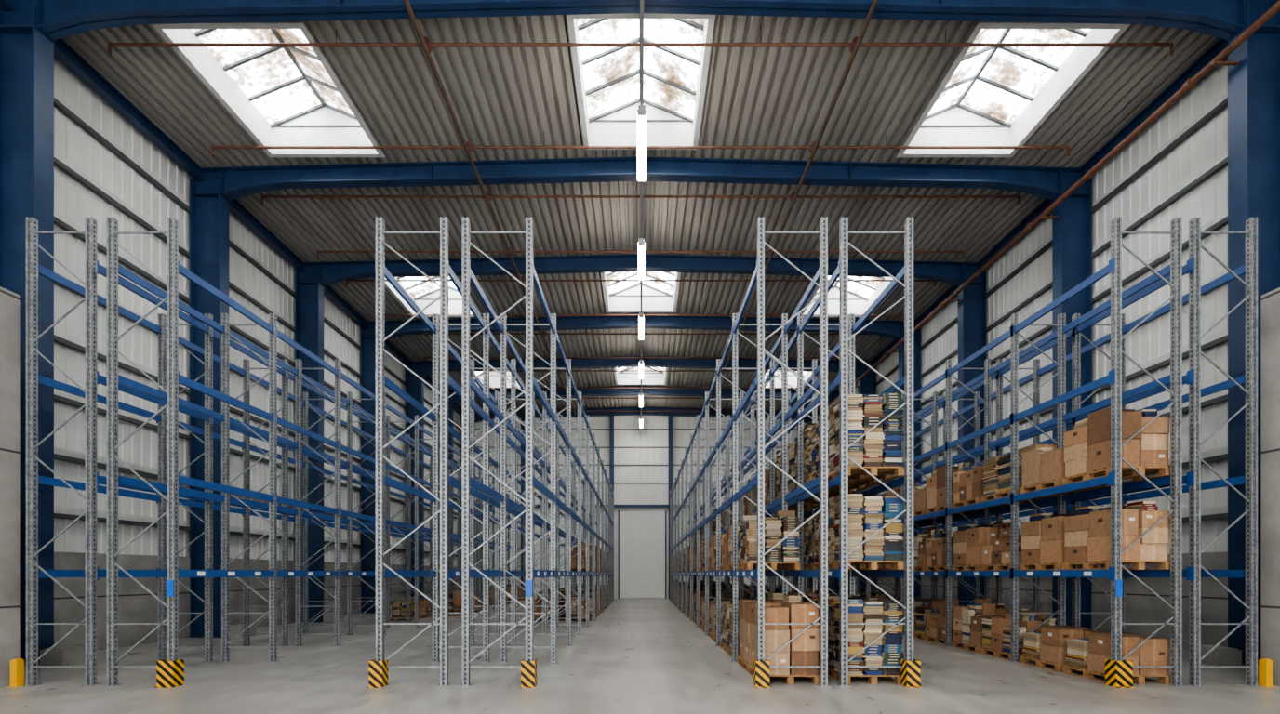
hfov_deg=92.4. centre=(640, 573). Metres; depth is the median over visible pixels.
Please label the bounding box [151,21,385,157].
window
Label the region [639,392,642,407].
lamp
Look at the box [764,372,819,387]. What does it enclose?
window
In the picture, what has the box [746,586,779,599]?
wooden pallet
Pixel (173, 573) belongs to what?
rack
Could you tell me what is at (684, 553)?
wooden pallet
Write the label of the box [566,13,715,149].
window
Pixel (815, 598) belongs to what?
wooden pallet
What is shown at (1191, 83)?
pipe
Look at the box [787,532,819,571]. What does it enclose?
wooden pallet
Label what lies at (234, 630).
concrete plinth
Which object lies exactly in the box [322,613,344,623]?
concrete plinth
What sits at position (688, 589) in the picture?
wooden pallet
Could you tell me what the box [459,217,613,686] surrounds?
rack
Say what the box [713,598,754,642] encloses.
wooden pallet
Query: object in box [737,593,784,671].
wooden pallet
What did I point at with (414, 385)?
frame
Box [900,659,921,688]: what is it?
guard
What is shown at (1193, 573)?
rack
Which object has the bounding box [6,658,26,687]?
post
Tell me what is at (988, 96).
window
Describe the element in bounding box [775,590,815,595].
wooden pallet
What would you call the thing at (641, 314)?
lamp
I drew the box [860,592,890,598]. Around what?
wooden pallet
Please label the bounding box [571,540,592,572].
wooden pallet
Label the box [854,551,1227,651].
wall
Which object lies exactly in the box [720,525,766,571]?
wooden pallet
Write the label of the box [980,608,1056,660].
wooden pallet
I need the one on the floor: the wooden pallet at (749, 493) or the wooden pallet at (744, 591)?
the wooden pallet at (744, 591)
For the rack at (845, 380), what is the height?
7.600 m
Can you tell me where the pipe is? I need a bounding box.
[803,0,1279,428]
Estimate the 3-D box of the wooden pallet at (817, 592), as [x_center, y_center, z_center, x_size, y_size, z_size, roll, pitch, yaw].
[3.835,1.101,13.405,0.980,1.435,1.200,0,0,0]
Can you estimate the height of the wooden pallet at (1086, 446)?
1.152 m
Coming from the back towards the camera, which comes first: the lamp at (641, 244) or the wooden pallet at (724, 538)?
the lamp at (641, 244)
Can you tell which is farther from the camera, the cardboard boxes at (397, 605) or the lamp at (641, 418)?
the lamp at (641, 418)
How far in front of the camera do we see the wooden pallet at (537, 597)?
23.71 m
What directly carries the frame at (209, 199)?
on the floor
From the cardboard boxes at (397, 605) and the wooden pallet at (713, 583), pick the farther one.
the wooden pallet at (713, 583)
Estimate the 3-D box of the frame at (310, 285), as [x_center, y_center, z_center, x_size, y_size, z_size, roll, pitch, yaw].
[0.000,-5.050,23.050,25.800,13.740,0.480,0,0,0]
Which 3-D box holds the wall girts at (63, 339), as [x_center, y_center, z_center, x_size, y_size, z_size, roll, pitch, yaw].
[-12.905,-5.915,20.425,0.130,9.370,48.250,0,0,0]
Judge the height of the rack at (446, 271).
7.600 m
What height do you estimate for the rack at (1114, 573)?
7.600 m
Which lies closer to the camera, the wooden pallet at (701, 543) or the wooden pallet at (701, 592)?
the wooden pallet at (701, 543)
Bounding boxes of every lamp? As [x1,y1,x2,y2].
[637,105,646,182]
[638,238,644,280]
[638,312,643,340]
[639,360,643,379]
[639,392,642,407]
[639,416,642,427]
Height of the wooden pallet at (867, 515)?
1.289 m
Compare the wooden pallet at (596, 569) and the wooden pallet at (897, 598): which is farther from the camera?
the wooden pallet at (596, 569)
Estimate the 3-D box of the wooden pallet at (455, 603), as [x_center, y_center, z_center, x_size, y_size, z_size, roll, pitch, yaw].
[-8.118,1.272,27.005,0.987,1.092,1.200,0,0,0]
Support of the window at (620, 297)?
attached to the ceiling
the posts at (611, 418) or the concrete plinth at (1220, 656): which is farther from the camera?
the posts at (611, 418)
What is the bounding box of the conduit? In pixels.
[640,0,643,416]
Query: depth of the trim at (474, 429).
44.54 m
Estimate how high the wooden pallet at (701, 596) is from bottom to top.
1.092 m
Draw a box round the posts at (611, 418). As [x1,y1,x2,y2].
[475,415,757,599]
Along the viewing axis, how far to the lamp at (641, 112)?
14.71 m
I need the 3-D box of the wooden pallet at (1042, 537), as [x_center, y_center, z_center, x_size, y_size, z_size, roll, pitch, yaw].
[8.230,-0.643,11.960,0.980,1.152,1.200,0,0,0]
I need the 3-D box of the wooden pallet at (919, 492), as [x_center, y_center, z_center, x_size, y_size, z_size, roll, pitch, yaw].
[8.230,-2.050,17.400,0.980,0.865,1.200,0,0,0]
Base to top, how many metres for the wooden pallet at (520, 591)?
1.152 m
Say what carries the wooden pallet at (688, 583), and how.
on the floor
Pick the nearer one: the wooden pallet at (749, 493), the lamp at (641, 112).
the lamp at (641, 112)
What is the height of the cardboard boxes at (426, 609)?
0.866 m
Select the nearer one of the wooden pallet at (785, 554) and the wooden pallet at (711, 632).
the wooden pallet at (785, 554)
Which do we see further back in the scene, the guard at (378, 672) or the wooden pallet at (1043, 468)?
the wooden pallet at (1043, 468)
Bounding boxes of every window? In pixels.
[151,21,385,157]
[384,276,482,317]
[474,372,525,387]
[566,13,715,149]
[600,271,680,312]
[613,367,668,385]
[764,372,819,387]
[800,276,904,317]
[896,21,1130,157]
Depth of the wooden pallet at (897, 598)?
19.18 m
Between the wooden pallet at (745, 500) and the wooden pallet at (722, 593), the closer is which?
the wooden pallet at (722, 593)
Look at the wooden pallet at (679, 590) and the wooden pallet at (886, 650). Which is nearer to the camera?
the wooden pallet at (886, 650)
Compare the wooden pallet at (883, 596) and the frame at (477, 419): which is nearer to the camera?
the wooden pallet at (883, 596)
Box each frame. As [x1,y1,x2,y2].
[0,0,1279,666]
[189,157,1092,638]
[294,253,986,623]
[360,316,920,613]
[404,356,876,600]
[439,386,839,596]
[460,407,818,587]
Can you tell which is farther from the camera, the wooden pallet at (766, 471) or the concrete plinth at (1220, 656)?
the wooden pallet at (766, 471)
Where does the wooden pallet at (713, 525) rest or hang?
in the rack at (845, 380)
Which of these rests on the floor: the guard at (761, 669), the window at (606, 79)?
the guard at (761, 669)
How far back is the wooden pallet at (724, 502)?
24.61 m
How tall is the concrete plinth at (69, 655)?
0.350 m
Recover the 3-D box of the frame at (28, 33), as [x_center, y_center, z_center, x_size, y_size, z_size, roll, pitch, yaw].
[0.000,-5.050,12.350,25.800,13.740,0.480,0,0,0]
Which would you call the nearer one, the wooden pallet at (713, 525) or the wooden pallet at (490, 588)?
the wooden pallet at (713, 525)
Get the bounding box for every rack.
[21,217,500,686]
[102,217,524,686]
[374,217,592,686]
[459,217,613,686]
[669,217,830,686]
[694,217,913,686]
[765,217,1186,686]
[779,217,1262,686]
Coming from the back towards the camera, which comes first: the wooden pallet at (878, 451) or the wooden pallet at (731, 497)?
the wooden pallet at (731, 497)
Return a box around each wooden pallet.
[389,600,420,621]
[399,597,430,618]
[448,590,461,615]
[456,587,479,613]
[481,585,500,606]
[506,584,522,602]
[506,588,509,605]
[534,591,560,620]
[549,591,564,618]
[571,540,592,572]
[571,593,592,621]
[573,545,598,572]
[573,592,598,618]
[581,588,601,613]
[589,549,601,572]
[671,580,684,602]
[679,589,680,610]
[682,547,685,572]
[682,582,705,613]
[684,587,705,614]
[687,547,690,572]
[687,590,711,617]
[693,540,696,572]
[693,589,716,624]
[695,539,705,572]
[695,594,714,625]
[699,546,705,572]
[699,599,714,630]
[703,536,712,572]
[703,592,732,632]
[707,532,722,572]
[707,602,714,639]
[711,508,716,534]
[711,582,732,595]
[713,533,726,571]
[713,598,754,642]
[720,502,724,530]
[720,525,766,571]
[720,586,732,592]
[720,600,738,653]
[723,502,725,527]
[727,513,781,571]
[727,612,739,657]
[730,496,732,525]
[737,510,800,570]
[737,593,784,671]
[743,480,748,516]
[743,585,768,598]
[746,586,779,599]
[747,479,769,518]
[747,595,819,684]
[756,469,797,518]
[764,462,812,514]
[767,584,795,599]
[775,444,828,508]
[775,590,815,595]
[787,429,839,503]
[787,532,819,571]
[788,590,828,602]
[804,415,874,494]
[804,512,867,570]
[804,594,860,670]
[805,587,833,596]
[827,392,904,485]
[827,494,904,570]
[827,596,904,684]
[856,591,871,597]
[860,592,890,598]
[875,594,900,600]
[886,483,933,522]
[890,596,922,603]
[913,486,959,519]
[913,527,946,571]
[913,599,958,639]
[924,465,984,514]
[924,530,962,571]
[924,610,961,645]
[951,462,1019,508]
[951,521,1019,571]
[951,598,1009,653]
[980,444,1057,503]
[980,535,1053,571]
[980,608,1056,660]
[1019,447,1109,494]
[1019,513,1106,570]
[1019,626,1104,672]
[1062,406,1170,485]
[1062,501,1170,570]
[1062,631,1170,684]
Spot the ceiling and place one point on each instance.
(497, 96)
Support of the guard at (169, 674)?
on the floor
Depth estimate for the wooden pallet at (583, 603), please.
23.73 m
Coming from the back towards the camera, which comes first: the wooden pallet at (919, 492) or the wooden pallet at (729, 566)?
the wooden pallet at (919, 492)
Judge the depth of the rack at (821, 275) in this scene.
12.67 m
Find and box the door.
[617,510,666,599]
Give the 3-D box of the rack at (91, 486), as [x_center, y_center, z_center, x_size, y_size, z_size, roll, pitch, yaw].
[-9.435,-1.980,24.960,1.130,7.600,30.100,0,0,0]
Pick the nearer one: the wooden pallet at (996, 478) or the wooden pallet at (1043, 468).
the wooden pallet at (1043, 468)
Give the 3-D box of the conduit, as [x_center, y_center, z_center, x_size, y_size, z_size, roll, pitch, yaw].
[0.020,-10.990,21.055,0.076,0.860,46.110,0,0,0]
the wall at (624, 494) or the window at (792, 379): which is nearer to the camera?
the window at (792, 379)
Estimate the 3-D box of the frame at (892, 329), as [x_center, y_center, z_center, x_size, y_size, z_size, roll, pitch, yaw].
[0.000,-5.050,28.400,25.800,13.740,0.480,0,0,0]
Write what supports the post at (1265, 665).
on the floor
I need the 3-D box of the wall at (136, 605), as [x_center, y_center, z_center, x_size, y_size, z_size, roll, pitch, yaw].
[-12.910,0.670,27.475,0.120,2.300,34.150,0,0,0]
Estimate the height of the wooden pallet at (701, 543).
1.168 m
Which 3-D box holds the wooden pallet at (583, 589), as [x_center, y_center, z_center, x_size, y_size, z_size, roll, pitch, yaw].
[-2.330,1.242,28.280,0.980,1.152,1.200,0,0,0]
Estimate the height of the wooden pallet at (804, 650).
1.429 m
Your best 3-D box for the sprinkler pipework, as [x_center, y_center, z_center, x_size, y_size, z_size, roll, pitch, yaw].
[0.000,-11.568,22.750,23.060,0.655,41.500,0,0,0]
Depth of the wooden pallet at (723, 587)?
25.51 m
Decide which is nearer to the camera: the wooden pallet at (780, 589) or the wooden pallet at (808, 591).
the wooden pallet at (780, 589)
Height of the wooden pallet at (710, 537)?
1.038 m
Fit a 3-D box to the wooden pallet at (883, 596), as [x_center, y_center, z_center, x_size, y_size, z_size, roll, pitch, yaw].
[8.230,1.242,20.120,0.980,1.152,1.200,0,0,0]
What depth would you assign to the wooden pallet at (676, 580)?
39.04 m
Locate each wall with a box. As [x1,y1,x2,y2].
[0,286,20,687]
[53,55,461,567]
[53,551,461,651]
[474,415,807,599]
[854,56,1227,554]
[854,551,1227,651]
[1260,287,1279,686]
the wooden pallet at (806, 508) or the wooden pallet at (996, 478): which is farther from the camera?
the wooden pallet at (806, 508)
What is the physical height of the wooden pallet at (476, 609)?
1.241 m
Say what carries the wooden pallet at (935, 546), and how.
on the rack at (1114, 573)
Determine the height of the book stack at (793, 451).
1.412 m
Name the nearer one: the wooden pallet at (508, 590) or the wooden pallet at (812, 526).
the wooden pallet at (812, 526)
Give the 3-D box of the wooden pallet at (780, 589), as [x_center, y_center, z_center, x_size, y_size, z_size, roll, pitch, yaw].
[3.835,1.048,16.125,0.980,1.540,1.200,0,0,0]
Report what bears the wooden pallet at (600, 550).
on the rack at (531, 383)
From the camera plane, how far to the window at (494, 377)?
38.40 m
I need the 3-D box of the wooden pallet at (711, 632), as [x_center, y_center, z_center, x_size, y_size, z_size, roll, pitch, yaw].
[2.465,1.299,17.400,0.980,1.038,1.200,0,0,0]
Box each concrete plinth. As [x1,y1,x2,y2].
[40,645,85,666]
[229,624,256,638]
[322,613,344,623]
[1186,645,1241,666]
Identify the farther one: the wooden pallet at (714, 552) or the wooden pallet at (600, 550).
the wooden pallet at (600, 550)
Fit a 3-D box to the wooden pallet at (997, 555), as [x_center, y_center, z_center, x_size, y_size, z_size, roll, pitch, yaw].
[8.230,-0.498,13.405,0.980,0.862,1.200,0,0,0]
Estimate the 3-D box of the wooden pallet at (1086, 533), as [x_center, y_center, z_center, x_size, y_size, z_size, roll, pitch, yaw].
[8.230,-0.643,10.685,0.980,1.152,1.200,0,0,0]
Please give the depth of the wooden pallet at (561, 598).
25.42 m
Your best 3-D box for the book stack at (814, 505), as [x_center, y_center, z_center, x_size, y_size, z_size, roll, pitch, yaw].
[3.834,-2.317,14.682,1.000,1.400,1.214,0,0,0]
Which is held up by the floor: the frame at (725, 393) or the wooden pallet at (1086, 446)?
the frame at (725, 393)
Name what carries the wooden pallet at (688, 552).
on the rack at (821, 275)
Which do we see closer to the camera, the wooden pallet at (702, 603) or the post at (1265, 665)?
the post at (1265, 665)
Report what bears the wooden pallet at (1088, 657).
on the floor
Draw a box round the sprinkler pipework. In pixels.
[107,0,1173,414]
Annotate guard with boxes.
[154,659,184,688]
[367,659,387,688]
[520,659,536,688]
[753,659,770,688]
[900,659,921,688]
[1105,659,1134,688]
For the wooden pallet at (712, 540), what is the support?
on the rack at (821, 275)
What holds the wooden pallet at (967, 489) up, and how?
on the rack at (1114, 573)
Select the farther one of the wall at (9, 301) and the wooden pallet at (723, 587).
the wooden pallet at (723, 587)
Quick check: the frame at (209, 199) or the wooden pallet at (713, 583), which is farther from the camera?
the wooden pallet at (713, 583)
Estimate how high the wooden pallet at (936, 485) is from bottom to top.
1.152 m
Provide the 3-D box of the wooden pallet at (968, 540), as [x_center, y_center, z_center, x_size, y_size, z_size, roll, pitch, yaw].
[8.230,-0.643,14.680,0.980,1.152,1.200,0,0,0]
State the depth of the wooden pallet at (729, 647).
13.59 m
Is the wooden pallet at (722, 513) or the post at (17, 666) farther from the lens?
the wooden pallet at (722, 513)
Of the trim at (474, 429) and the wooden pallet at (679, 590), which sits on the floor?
the wooden pallet at (679, 590)
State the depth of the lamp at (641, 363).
31.08 m
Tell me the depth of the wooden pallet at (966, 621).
14.54 m
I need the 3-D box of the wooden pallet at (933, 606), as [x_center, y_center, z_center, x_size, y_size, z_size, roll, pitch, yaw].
[8.227,1.272,17.400,0.987,1.092,1.200,0,0,0]
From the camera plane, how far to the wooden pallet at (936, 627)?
16.14 m
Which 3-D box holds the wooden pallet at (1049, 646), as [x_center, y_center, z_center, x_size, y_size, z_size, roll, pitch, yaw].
[8.230,1.430,11.960,0.980,0.776,1.200,0,0,0]
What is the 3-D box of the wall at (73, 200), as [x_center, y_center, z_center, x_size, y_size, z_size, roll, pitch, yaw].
[-13.062,-5.130,20.450,0.175,13.900,48.300,0,0,0]
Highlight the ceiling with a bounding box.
[61,14,1220,411]
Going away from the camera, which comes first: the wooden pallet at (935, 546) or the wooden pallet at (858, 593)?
the wooden pallet at (935, 546)
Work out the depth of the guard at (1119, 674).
9.83 m
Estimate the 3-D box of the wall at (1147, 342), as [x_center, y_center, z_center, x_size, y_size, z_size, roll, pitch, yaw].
[13.062,-5.130,20.450,0.175,13.900,48.300,0,0,0]
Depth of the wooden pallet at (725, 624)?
14.46 m
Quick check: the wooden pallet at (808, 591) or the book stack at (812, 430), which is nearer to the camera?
the book stack at (812, 430)
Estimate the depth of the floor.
10.22 m
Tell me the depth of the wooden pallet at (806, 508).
16.21 m
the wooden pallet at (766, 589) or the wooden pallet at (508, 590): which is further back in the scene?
the wooden pallet at (508, 590)
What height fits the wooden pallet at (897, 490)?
1.092 m
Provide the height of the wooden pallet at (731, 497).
1.540 m
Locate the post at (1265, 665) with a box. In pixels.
[1257,658,1276,687]
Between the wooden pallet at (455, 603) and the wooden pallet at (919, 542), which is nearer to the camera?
the wooden pallet at (919, 542)
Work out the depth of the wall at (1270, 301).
10.05 m
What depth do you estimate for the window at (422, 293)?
27.53 m
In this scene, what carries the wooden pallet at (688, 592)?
on the floor
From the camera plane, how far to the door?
44.52 m
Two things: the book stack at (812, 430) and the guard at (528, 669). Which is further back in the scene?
the book stack at (812, 430)
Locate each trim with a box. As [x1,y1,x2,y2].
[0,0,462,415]
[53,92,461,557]
[474,428,805,483]
[817,0,1278,414]
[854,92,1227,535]
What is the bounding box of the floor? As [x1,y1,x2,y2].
[0,599,1279,713]
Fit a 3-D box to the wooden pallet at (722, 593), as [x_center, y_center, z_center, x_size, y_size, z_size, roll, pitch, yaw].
[2.465,1.198,18.845,0.980,1.241,1.200,0,0,0]

